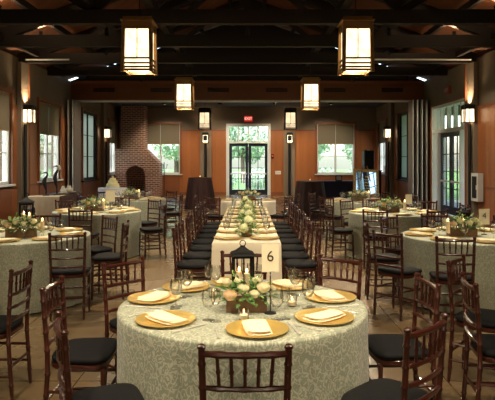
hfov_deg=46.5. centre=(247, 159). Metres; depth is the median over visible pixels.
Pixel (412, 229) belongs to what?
charger plate
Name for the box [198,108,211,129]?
pendant lantern
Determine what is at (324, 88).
air vent
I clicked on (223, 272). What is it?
chair
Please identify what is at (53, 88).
wall
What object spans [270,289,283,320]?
water goblet
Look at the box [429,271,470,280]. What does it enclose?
cushion
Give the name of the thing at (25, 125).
post
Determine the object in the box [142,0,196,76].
beam
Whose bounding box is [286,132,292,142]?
wall sconce
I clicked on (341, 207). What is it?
chair
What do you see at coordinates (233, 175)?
bush
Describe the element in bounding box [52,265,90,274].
cushion
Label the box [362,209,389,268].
chair
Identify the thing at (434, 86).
wall
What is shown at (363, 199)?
chair
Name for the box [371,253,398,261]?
cushion
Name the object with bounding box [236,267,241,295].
candle
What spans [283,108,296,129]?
pendant lantern
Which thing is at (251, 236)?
charger plate
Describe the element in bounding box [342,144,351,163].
tree
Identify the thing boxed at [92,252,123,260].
cushion
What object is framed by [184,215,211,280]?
chair
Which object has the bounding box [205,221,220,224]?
cushion
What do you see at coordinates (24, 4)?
roof purlins
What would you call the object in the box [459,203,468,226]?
chair
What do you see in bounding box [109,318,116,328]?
cushion
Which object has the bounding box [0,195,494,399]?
floor
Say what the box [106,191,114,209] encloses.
table number card
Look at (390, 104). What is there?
trim
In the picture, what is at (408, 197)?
table number card
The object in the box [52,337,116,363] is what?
cushion
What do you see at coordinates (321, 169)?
bush
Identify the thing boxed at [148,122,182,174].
window
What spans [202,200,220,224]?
chair
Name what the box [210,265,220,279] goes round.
bowl
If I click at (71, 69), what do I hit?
roof truss
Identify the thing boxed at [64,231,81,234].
folded napkin
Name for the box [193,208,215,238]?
chair
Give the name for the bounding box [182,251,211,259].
cushion
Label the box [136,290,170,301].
folded napkin
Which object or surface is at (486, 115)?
trim
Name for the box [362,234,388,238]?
cushion
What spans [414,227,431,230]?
folded napkin
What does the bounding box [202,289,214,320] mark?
water goblet
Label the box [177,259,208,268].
cushion
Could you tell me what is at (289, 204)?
chair
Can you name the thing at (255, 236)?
folded napkin
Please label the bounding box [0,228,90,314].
tablecloth
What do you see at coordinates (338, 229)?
cushion
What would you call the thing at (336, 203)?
tablecloth
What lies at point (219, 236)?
folded napkin
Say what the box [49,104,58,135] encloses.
window shade
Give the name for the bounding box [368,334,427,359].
cushion
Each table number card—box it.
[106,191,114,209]
[262,244,278,314]
[405,194,411,210]
[479,209,489,234]
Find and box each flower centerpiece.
[0,211,44,237]
[79,194,108,210]
[121,186,142,199]
[216,270,278,312]
[237,187,259,199]
[347,187,370,200]
[375,195,402,212]
[439,211,485,236]
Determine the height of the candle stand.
1.550 m
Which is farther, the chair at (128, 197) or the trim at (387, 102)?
the trim at (387, 102)
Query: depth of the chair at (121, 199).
11.30 m
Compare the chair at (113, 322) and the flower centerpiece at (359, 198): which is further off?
the flower centerpiece at (359, 198)
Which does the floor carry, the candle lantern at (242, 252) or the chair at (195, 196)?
the chair at (195, 196)
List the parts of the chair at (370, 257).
leg, leg, seat, leg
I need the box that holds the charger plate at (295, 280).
[268,279,312,289]
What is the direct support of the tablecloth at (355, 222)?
on the round table
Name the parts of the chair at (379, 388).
leg, rail, rail, crest rail, rail, leg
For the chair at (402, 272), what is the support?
on the floor
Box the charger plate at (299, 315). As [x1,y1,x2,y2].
[295,308,354,324]
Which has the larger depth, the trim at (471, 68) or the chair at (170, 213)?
the trim at (471, 68)
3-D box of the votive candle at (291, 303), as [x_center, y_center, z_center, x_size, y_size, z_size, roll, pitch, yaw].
[0.270,0.858,3.500,0.066,0.060,0.065,0,0,0]
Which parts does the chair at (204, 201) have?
leg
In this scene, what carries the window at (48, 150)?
in the wall at (53, 88)
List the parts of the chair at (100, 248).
leg, leg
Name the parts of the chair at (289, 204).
leg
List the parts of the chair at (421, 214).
leg, crest rail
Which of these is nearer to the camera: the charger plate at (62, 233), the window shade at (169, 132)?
the charger plate at (62, 233)
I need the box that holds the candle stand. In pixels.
[161,162,167,196]
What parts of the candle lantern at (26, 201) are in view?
frame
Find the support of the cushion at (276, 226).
on the chair at (292, 204)
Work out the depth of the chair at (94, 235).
8.85 m
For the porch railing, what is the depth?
29.98 m
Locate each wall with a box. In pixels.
[0,50,117,184]
[71,25,423,98]
[118,107,376,129]
[377,50,494,178]
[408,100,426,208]
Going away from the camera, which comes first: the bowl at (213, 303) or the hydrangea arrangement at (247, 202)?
the bowl at (213, 303)
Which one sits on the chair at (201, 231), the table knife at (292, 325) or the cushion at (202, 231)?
the cushion at (202, 231)
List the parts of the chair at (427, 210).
crest rail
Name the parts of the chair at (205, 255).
leg, leg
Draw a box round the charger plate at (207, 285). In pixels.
[162,281,209,291]
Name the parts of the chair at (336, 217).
leg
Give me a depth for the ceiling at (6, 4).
14.71 m
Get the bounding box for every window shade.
[0,91,9,130]
[40,102,48,134]
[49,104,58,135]
[112,122,115,142]
[148,124,159,143]
[161,124,178,143]
[318,124,334,143]
[336,124,353,143]
[379,122,382,142]
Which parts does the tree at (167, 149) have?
crown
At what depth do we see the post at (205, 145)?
26.74 m
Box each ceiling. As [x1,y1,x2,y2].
[0,0,494,79]
[108,102,386,106]
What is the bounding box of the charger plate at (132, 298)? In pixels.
[127,291,179,303]
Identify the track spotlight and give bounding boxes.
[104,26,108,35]
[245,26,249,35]
[386,26,390,35]
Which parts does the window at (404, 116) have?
frame, pane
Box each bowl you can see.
[170,278,181,294]
[170,279,179,293]
[177,270,185,284]
[181,270,192,285]
[202,289,214,307]
[204,265,212,277]
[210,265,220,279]
[211,289,220,305]
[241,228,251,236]
[270,289,283,307]
[280,287,289,302]
[287,267,295,280]
[289,269,300,284]
[302,280,313,296]
[306,277,315,291]
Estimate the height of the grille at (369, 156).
0.750 m
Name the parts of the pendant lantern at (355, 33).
glass pane, glass pane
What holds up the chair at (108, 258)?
on the floor
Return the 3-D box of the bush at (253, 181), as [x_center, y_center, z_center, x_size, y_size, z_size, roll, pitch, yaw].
[0.621,1.091,32.760,1.574,1.446,1.551,0,0,41]
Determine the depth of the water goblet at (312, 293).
3.43 m
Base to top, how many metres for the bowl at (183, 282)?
0.089 m
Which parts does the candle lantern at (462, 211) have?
frame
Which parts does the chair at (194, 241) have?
leg, leg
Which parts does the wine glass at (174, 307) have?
stem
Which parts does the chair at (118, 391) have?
crest rail, rail, leg, rail, rail, leg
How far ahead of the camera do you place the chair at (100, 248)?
7.57 m
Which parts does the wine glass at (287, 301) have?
stem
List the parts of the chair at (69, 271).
leg, leg, crest rail, rail, rail, rail, seat, leg, leg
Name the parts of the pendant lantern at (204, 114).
glass pane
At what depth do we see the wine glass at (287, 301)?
3.21 m
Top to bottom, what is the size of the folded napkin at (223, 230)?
0.024 m
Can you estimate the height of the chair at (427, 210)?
0.908 m
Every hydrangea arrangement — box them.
[232,209,261,226]
[232,217,260,236]
[236,200,258,211]
[237,204,258,218]
[238,196,255,206]
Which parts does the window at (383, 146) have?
frame, pane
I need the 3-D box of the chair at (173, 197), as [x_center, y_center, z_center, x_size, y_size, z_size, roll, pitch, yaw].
[-1.959,1.196,13.891,0.428,0.908,0.428,0,0,40]
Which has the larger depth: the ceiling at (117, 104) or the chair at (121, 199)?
the ceiling at (117, 104)
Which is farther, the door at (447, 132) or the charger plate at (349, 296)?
the door at (447, 132)
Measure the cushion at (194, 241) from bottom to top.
0.048 m
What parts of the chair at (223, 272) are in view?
leg, crest rail, rail, leg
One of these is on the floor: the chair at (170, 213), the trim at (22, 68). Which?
the chair at (170, 213)
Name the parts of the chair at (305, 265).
seat, leg, leg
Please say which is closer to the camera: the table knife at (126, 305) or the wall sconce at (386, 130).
the table knife at (126, 305)
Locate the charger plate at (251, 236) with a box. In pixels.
[250,236,278,239]
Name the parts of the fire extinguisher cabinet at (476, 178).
door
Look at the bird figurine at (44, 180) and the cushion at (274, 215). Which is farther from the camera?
the bird figurine at (44, 180)
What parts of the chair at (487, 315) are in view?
leg, crest rail, rail, rail, leg, seat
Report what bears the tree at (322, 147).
on the ground
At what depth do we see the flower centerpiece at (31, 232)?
6.56 m
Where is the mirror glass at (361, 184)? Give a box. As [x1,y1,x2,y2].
[356,171,375,193]
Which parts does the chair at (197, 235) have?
leg, leg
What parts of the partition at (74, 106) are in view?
panel, panel, panel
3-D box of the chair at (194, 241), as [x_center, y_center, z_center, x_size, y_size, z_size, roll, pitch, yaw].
[-0.651,1.196,8.245,0.428,0.908,0.428,0,0,1]
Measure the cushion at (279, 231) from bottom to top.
0.048 m
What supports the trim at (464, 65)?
attached to the wall at (434, 86)
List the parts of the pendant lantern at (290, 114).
glass pane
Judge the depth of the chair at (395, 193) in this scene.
13.42 m
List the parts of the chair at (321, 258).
leg, rail, crest rail, rail, leg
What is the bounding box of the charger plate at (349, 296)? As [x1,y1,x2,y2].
[305,290,356,302]
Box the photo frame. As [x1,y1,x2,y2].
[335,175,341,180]
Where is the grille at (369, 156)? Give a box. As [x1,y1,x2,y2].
[365,152,373,168]
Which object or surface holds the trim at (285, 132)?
attached to the wall at (365, 118)
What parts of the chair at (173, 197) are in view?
leg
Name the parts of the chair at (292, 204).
leg, leg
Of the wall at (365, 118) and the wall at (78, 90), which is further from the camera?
the wall at (365, 118)
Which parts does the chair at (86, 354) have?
leg, rail, crest rail, rail, rail, leg, seat, leg, leg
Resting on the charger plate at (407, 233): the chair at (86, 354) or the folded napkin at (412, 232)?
the folded napkin at (412, 232)
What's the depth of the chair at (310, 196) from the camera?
13.10 m
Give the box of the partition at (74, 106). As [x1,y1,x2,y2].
[68,100,80,192]
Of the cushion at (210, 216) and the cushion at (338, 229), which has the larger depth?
the cushion at (210, 216)
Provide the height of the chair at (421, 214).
0.908 m
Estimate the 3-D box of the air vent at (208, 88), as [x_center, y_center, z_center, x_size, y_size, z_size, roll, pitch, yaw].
[-1.000,-2.390,19.683,0.720,0.120,0.025,0,0,0]
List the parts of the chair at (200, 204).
leg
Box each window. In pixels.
[0,85,15,186]
[36,97,63,182]
[81,107,99,181]
[108,118,117,174]
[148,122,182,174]
[315,122,355,174]
[377,118,386,174]
[395,108,407,181]
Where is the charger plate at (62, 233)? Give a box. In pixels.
[58,231,83,234]
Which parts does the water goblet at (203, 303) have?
stem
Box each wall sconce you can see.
[23,105,36,123]
[105,126,111,137]
[202,132,208,142]
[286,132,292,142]
[383,126,389,137]
[460,104,475,122]
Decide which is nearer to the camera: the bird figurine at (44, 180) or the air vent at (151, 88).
the bird figurine at (44, 180)
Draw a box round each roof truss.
[0,0,494,24]
[0,0,494,47]
[17,0,477,63]
[46,0,448,75]
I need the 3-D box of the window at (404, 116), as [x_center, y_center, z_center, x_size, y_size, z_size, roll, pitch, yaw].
[6.075,-0.560,22.000,0.270,2.740,2.240,0,0,0]
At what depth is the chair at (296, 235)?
8.67 m
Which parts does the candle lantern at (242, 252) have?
frame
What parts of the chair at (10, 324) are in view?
leg, seat, rail, rail, rail, crest rail, leg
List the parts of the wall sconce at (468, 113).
glass pane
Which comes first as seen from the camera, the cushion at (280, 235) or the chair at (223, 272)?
the chair at (223, 272)
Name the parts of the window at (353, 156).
sill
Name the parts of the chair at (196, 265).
leg, leg, seat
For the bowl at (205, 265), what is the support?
on the wine glass at (205, 265)
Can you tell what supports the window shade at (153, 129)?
attached to the window at (160, 123)
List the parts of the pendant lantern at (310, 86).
frame, glass pane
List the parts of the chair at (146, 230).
leg, leg, seat, leg, leg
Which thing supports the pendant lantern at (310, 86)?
hanging from the beam at (343, 4)
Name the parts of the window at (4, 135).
pane, frame, sill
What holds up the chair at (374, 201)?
on the floor
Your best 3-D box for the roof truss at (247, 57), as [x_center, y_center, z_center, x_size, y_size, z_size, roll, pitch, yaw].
[0.000,-3.737,15.300,12.179,2.333,0.180,0,0,0]
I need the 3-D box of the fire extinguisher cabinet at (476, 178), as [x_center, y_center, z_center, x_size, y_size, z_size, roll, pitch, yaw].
[5.907,0.700,14.850,0.165,0.720,0.440,0,0,0]
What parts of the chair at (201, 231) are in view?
leg, leg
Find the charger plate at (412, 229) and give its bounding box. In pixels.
[409,228,436,231]
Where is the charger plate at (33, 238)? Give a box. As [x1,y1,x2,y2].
[31,236,59,240]
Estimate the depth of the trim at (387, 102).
24.20 m
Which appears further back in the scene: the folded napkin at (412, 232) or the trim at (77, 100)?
the trim at (77, 100)
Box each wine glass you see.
[170,279,179,309]
[177,270,185,298]
[204,265,212,291]
[210,289,221,322]
[280,287,290,319]
[287,267,295,293]
[306,277,315,307]
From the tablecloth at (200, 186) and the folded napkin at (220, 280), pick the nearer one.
the folded napkin at (220, 280)
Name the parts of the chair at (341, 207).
leg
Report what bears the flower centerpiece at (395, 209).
on the tablecloth at (355, 222)
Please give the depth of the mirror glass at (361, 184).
19.61 m
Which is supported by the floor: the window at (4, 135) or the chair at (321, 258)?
the chair at (321, 258)
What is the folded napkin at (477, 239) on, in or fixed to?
on the charger plate
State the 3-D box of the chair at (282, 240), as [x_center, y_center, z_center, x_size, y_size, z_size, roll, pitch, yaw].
[0.632,1.196,8.274,0.428,0.908,0.428,0,0,3]
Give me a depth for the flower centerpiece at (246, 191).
12.69 m
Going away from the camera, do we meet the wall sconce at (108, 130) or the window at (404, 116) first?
the window at (404, 116)
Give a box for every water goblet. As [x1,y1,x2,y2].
[170,278,181,307]
[181,270,192,296]
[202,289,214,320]
[210,265,220,290]
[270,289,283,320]
[289,269,300,295]
[302,280,313,309]
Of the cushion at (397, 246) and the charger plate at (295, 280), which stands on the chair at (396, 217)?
the cushion at (397, 246)
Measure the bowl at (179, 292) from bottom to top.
0.101 m
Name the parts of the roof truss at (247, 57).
king post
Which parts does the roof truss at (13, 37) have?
king post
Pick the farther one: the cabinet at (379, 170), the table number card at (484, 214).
the cabinet at (379, 170)
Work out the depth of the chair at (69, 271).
5.96 m
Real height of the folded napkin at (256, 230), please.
0.024 m
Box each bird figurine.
[42,172,48,195]
[52,165,60,194]
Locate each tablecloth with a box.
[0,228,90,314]
[40,192,80,207]
[52,207,141,257]
[98,187,127,197]
[98,197,165,235]
[117,280,368,399]
[184,177,215,209]
[211,208,281,279]
[220,198,275,221]
[294,180,325,219]
[324,181,352,197]
[325,198,395,238]
[348,208,439,263]
[400,228,494,313]
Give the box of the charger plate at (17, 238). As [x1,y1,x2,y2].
[0,238,19,242]
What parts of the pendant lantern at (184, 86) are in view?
glass pane, frame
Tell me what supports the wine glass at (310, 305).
on the tablecloth at (328, 363)
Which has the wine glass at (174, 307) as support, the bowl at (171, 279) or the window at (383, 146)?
the bowl at (171, 279)
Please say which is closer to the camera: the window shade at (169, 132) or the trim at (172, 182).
the trim at (172, 182)
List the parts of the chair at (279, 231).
leg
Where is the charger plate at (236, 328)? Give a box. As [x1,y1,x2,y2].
[225,319,288,337]
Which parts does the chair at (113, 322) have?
leg, seat, rail, crest rail, rail, rail, leg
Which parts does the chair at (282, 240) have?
leg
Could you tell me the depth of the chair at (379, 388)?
2.75 m
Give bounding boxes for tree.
[151,144,178,171]
[229,127,267,182]
[318,144,331,153]
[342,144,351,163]
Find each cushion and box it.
[0,315,22,333]
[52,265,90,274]
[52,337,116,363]
[72,383,143,399]
[91,245,112,253]
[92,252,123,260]
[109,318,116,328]
[140,226,162,231]
[141,221,157,224]
[166,211,180,214]
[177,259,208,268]
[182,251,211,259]
[189,244,211,251]
[191,239,213,244]
[197,233,215,238]
[200,229,217,233]
[202,225,218,228]
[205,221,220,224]
[207,215,223,217]
[270,214,287,217]
[273,222,287,224]
[274,225,291,228]
[275,229,293,233]
[277,234,296,238]
[279,238,300,244]
[281,244,304,251]
[281,251,308,259]
[285,259,316,268]
[311,210,324,212]
[322,215,343,218]
[328,227,352,232]
[341,378,432,399]
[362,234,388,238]
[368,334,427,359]
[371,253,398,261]
[378,264,421,274]
[387,245,399,252]
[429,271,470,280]
[456,308,494,327]
[470,334,494,357]
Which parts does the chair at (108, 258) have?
leg, leg, seat, leg, leg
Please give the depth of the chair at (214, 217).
11.75 m
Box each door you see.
[226,124,270,194]
[431,96,463,216]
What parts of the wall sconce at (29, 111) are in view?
glass pane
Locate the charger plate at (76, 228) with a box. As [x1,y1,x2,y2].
[56,227,82,230]
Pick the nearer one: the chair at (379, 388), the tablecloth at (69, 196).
the chair at (379, 388)
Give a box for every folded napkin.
[0,238,16,240]
[35,236,51,238]
[62,227,75,229]
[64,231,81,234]
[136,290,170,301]
[145,310,186,324]
[168,281,204,289]
[215,278,242,283]
[217,235,239,237]
[220,229,238,231]
[242,319,272,335]
[253,235,275,237]
[254,229,273,231]
[272,279,305,287]
[303,309,345,321]
[314,290,346,300]
[411,231,426,234]
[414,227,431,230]
[434,236,457,238]
[476,238,494,241]
[478,227,494,230]
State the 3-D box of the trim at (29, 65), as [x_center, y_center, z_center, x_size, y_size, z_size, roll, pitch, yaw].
[-5.950,-0.460,15.580,0.140,4.220,0.060,0,0,0]
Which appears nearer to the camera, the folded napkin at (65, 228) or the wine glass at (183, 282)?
the wine glass at (183, 282)
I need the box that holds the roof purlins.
[0,0,494,80]
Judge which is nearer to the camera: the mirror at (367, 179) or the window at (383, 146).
the mirror at (367, 179)
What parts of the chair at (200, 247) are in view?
leg, leg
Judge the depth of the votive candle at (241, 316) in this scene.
3.19 m
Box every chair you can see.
[0,260,32,399]
[24,206,35,217]
[34,213,61,227]
[39,275,116,399]
[48,232,90,320]
[53,310,143,399]
[55,199,73,210]
[68,208,99,263]
[76,192,82,206]
[79,195,89,206]
[91,215,117,282]
[91,220,129,299]
[101,256,144,384]
[105,198,122,206]
[112,196,129,206]
[134,190,149,196]
[139,203,166,259]
[141,199,160,245]
[163,193,182,235]
[166,190,176,225]
[171,224,208,281]
[178,219,211,280]
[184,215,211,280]
[187,211,213,275]
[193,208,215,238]
[194,194,213,228]
[196,204,217,233]
[197,343,292,399]
[199,202,218,228]
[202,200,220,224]
[204,196,223,223]
[220,250,266,279]
[270,195,292,227]
[273,200,290,224]
[274,202,294,229]
[275,205,297,233]
[277,208,300,238]
[279,211,305,272]
[281,192,300,233]
[281,214,309,280]
[281,219,314,282]
[285,224,322,285]
[308,192,324,233]
[318,254,362,299]
[319,196,344,238]
[324,204,353,259]
[339,199,353,247]
[341,312,447,399]
[362,198,381,207]
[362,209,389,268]
[363,220,399,300]
[368,199,387,207]
[368,272,441,399]
[372,229,423,320]
[380,214,399,283]
[382,192,396,199]
[406,196,414,206]
[411,194,417,207]
[418,200,437,210]
[420,213,447,227]
[426,209,448,227]
[429,236,476,320]
[446,254,494,381]
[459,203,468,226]
[460,272,494,399]
[464,206,470,224]
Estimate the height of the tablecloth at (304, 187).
1.050 m
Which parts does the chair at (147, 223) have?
leg, seat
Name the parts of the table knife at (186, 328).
handle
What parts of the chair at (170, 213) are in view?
leg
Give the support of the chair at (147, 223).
on the floor
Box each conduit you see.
[25,59,69,59]
[374,59,471,59]
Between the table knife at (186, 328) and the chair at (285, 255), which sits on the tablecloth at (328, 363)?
the table knife at (186, 328)
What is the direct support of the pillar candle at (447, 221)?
on the tablecloth at (419, 251)
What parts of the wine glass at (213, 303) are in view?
stem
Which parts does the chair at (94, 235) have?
leg, crest rail, rail, rail, leg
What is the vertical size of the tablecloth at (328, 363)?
0.750 m
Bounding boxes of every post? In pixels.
[24,124,26,197]
[105,142,106,186]
[204,144,206,176]
[287,144,291,195]
[388,142,389,198]
[468,124,470,217]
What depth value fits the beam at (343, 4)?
12.39 m
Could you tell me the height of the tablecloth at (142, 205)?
0.750 m
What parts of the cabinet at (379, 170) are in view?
door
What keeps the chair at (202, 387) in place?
on the floor
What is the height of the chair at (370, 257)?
0.908 m
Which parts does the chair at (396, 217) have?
leg, seat, leg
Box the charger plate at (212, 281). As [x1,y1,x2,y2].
[210,276,242,286]
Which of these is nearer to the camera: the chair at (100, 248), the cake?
the chair at (100, 248)
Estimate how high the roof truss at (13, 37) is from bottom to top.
2.333 m
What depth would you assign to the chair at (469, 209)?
9.17 m
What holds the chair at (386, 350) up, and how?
on the floor
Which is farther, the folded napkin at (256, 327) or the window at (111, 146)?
the window at (111, 146)
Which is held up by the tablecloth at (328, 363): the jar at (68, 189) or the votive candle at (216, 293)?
the votive candle at (216, 293)
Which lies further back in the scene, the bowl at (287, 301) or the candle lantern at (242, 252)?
the candle lantern at (242, 252)
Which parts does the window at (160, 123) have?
frame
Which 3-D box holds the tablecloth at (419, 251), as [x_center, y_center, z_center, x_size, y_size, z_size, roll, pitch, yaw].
[2.596,1.263,6.796,1.552,0.750,1.551,0,0,-19]
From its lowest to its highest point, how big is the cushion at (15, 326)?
0.048 m
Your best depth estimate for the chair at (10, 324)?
4.04 m
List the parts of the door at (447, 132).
pane, transom glass, pane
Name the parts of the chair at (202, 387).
leg, crest rail, rail, leg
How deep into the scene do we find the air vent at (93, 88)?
19.67 m
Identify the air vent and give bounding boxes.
[93,88,114,91]
[151,88,171,91]
[208,88,228,91]
[266,88,286,91]
[324,88,344,91]
[382,88,402,91]
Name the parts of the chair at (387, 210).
leg, crest rail, leg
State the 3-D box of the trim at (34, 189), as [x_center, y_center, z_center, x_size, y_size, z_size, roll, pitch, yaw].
[-6.035,0.135,10.500,0.030,3.030,33.000,0,0,0]
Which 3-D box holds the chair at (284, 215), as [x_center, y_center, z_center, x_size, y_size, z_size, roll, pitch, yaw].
[0.708,1.196,12.085,0.428,0.908,0.428,0,0,30]
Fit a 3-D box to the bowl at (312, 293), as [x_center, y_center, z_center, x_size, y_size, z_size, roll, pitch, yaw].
[0.362,0.770,3.440,0.077,0.101,0.077,0,0,0]
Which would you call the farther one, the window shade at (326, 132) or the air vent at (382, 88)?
the window shade at (326, 132)
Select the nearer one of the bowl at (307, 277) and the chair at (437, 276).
the bowl at (307, 277)
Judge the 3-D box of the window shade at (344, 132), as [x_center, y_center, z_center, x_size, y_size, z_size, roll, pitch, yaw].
[4.555,-1.211,27.000,0.830,0.942,0.044,0,0,0]
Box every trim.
[0,104,118,227]
[5,106,118,217]
[17,62,28,216]
[29,65,30,195]
[71,81,423,99]
[77,100,410,101]
[101,102,106,187]
[107,102,107,182]
[119,130,375,194]
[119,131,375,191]
[200,131,210,176]
[284,131,294,194]
[376,105,494,219]
[387,102,387,192]
[388,102,393,198]
[464,65,465,204]
[466,62,477,217]
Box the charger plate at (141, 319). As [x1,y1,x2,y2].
[135,310,195,326]
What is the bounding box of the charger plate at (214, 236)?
[214,236,242,239]
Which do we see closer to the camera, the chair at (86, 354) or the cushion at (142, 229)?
the chair at (86, 354)
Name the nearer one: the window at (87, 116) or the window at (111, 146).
the window at (87, 116)
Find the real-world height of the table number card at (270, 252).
0.402 m
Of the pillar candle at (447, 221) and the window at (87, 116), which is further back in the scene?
the window at (87, 116)
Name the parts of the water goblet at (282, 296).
stem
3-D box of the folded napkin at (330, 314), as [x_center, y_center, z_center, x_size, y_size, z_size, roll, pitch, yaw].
[0.429,0.863,3.214,0.261,0.024,0.136,0,0,-41]
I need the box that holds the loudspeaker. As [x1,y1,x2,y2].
[362,150,373,169]
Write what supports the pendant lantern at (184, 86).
hanging from the beam at (150, 4)
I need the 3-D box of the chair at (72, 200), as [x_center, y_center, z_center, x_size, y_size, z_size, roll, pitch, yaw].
[-3.357,1.196,10.830,0.428,0.908,0.428,0,0,-45]
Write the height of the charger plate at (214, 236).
0.019 m
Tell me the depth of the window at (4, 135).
14.58 m
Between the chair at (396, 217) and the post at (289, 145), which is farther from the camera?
the post at (289, 145)
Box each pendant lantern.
[120,0,157,75]
[174,64,194,110]
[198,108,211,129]
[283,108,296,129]
[300,64,320,110]
[337,0,374,75]
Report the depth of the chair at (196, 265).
6.33 m
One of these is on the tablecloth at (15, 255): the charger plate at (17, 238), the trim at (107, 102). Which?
the charger plate at (17, 238)
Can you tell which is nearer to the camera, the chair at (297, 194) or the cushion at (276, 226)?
the cushion at (276, 226)
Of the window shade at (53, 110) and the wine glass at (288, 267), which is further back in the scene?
the window shade at (53, 110)
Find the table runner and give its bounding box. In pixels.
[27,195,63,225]
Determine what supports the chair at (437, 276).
on the floor
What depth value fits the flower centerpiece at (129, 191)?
12.93 m
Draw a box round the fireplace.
[115,106,161,196]
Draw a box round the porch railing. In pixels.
[232,172,264,189]
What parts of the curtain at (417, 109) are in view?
panel, panel, panel, panel, panel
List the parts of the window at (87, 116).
pane, frame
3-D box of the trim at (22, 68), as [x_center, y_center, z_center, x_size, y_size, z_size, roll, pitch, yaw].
[-5.965,-0.460,15.300,0.110,4.220,0.500,0,0,0]
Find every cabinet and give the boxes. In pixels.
[366,170,381,197]
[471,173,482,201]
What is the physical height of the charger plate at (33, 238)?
0.019 m
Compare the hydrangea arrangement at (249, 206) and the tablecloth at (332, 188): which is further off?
the tablecloth at (332, 188)
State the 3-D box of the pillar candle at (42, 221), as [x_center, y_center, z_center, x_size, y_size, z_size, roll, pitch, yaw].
[-2.350,0.776,6.600,0.080,0.224,0.078,0,0,0]
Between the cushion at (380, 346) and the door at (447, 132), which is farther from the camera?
the door at (447, 132)
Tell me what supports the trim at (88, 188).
attached to the wall at (53, 88)
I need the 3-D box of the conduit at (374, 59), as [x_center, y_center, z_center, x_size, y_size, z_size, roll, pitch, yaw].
[4.450,-2.650,15.190,2.900,0.044,0.044,0,0,0]
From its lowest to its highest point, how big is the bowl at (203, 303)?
0.101 m
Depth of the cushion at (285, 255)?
6.93 m
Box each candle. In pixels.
[39,218,44,235]
[208,287,218,297]
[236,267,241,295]
[238,308,249,319]
[244,269,249,293]
[287,295,296,306]
[403,200,405,212]
[445,219,449,233]
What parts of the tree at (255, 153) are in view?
crown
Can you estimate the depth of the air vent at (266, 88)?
19.67 m
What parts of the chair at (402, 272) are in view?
leg, crest rail, rail, rail, rail, leg, seat, leg, leg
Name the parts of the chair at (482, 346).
leg, crest rail, rail, rail, rail, leg, seat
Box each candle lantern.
[18,193,34,227]
[230,240,255,295]
[455,206,469,226]
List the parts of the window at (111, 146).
pane, frame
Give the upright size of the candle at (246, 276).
0.174 m
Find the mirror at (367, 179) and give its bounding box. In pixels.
[353,166,378,197]
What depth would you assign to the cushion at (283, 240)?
8.13 m
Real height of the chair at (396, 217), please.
0.908 m
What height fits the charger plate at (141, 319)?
0.019 m
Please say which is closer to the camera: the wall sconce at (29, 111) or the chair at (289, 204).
the chair at (289, 204)
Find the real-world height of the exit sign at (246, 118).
0.240 m
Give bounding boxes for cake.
[106,176,119,187]
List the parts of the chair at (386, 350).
leg, seat, leg, rail, rail, rail, crest rail, leg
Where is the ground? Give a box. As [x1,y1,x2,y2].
[162,169,351,188]
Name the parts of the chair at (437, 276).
leg, leg, seat, crest rail, rail, rail, rail, leg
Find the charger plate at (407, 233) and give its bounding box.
[405,232,433,235]
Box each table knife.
[126,305,162,307]
[170,323,205,332]
[288,322,300,334]
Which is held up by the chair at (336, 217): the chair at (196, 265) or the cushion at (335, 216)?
the cushion at (335, 216)
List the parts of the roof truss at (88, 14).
king post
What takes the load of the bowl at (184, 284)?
on the water goblet at (184, 284)
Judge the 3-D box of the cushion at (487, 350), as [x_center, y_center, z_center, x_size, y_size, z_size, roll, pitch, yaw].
[1.611,1.168,3.630,0.356,0.048,0.421,0,0,8]
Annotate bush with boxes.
[232,170,237,188]
[244,167,264,188]
[318,167,336,171]
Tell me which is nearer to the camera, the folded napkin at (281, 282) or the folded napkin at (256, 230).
the folded napkin at (281, 282)
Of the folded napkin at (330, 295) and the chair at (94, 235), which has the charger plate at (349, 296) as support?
the folded napkin at (330, 295)
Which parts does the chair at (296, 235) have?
leg, leg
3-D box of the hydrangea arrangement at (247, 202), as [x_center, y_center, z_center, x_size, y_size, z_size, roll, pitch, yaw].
[0.005,0.772,9.551,0.350,0.232,0.538,0,0,-18]
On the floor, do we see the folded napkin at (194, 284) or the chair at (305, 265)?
the chair at (305, 265)
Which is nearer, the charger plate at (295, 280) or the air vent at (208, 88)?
the charger plate at (295, 280)
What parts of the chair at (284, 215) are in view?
leg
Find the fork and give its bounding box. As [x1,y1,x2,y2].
[288,323,322,330]
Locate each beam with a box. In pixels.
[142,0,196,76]
[298,0,352,76]
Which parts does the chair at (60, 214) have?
crest rail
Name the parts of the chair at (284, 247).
leg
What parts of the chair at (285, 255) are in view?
leg, leg, leg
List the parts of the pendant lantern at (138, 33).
glass pane, glass pane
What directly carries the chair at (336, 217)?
on the floor
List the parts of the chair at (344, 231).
leg, leg, seat, leg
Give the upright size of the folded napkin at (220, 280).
0.024 m
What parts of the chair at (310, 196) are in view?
leg, leg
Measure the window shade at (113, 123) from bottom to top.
0.942 m
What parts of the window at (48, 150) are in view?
pane, frame, sill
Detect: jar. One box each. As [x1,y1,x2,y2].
[60,186,65,192]
[65,185,72,191]
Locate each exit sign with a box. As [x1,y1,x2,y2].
[244,116,251,120]
[444,86,450,94]
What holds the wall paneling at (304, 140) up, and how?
attached to the wall at (365, 118)
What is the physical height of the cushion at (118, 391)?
0.048 m
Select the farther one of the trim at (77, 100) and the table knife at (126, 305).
the trim at (77, 100)
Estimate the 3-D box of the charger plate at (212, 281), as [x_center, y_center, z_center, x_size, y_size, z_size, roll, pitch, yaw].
[-0.100,0.878,4.131,0.332,0.019,0.332,0,0,-7]

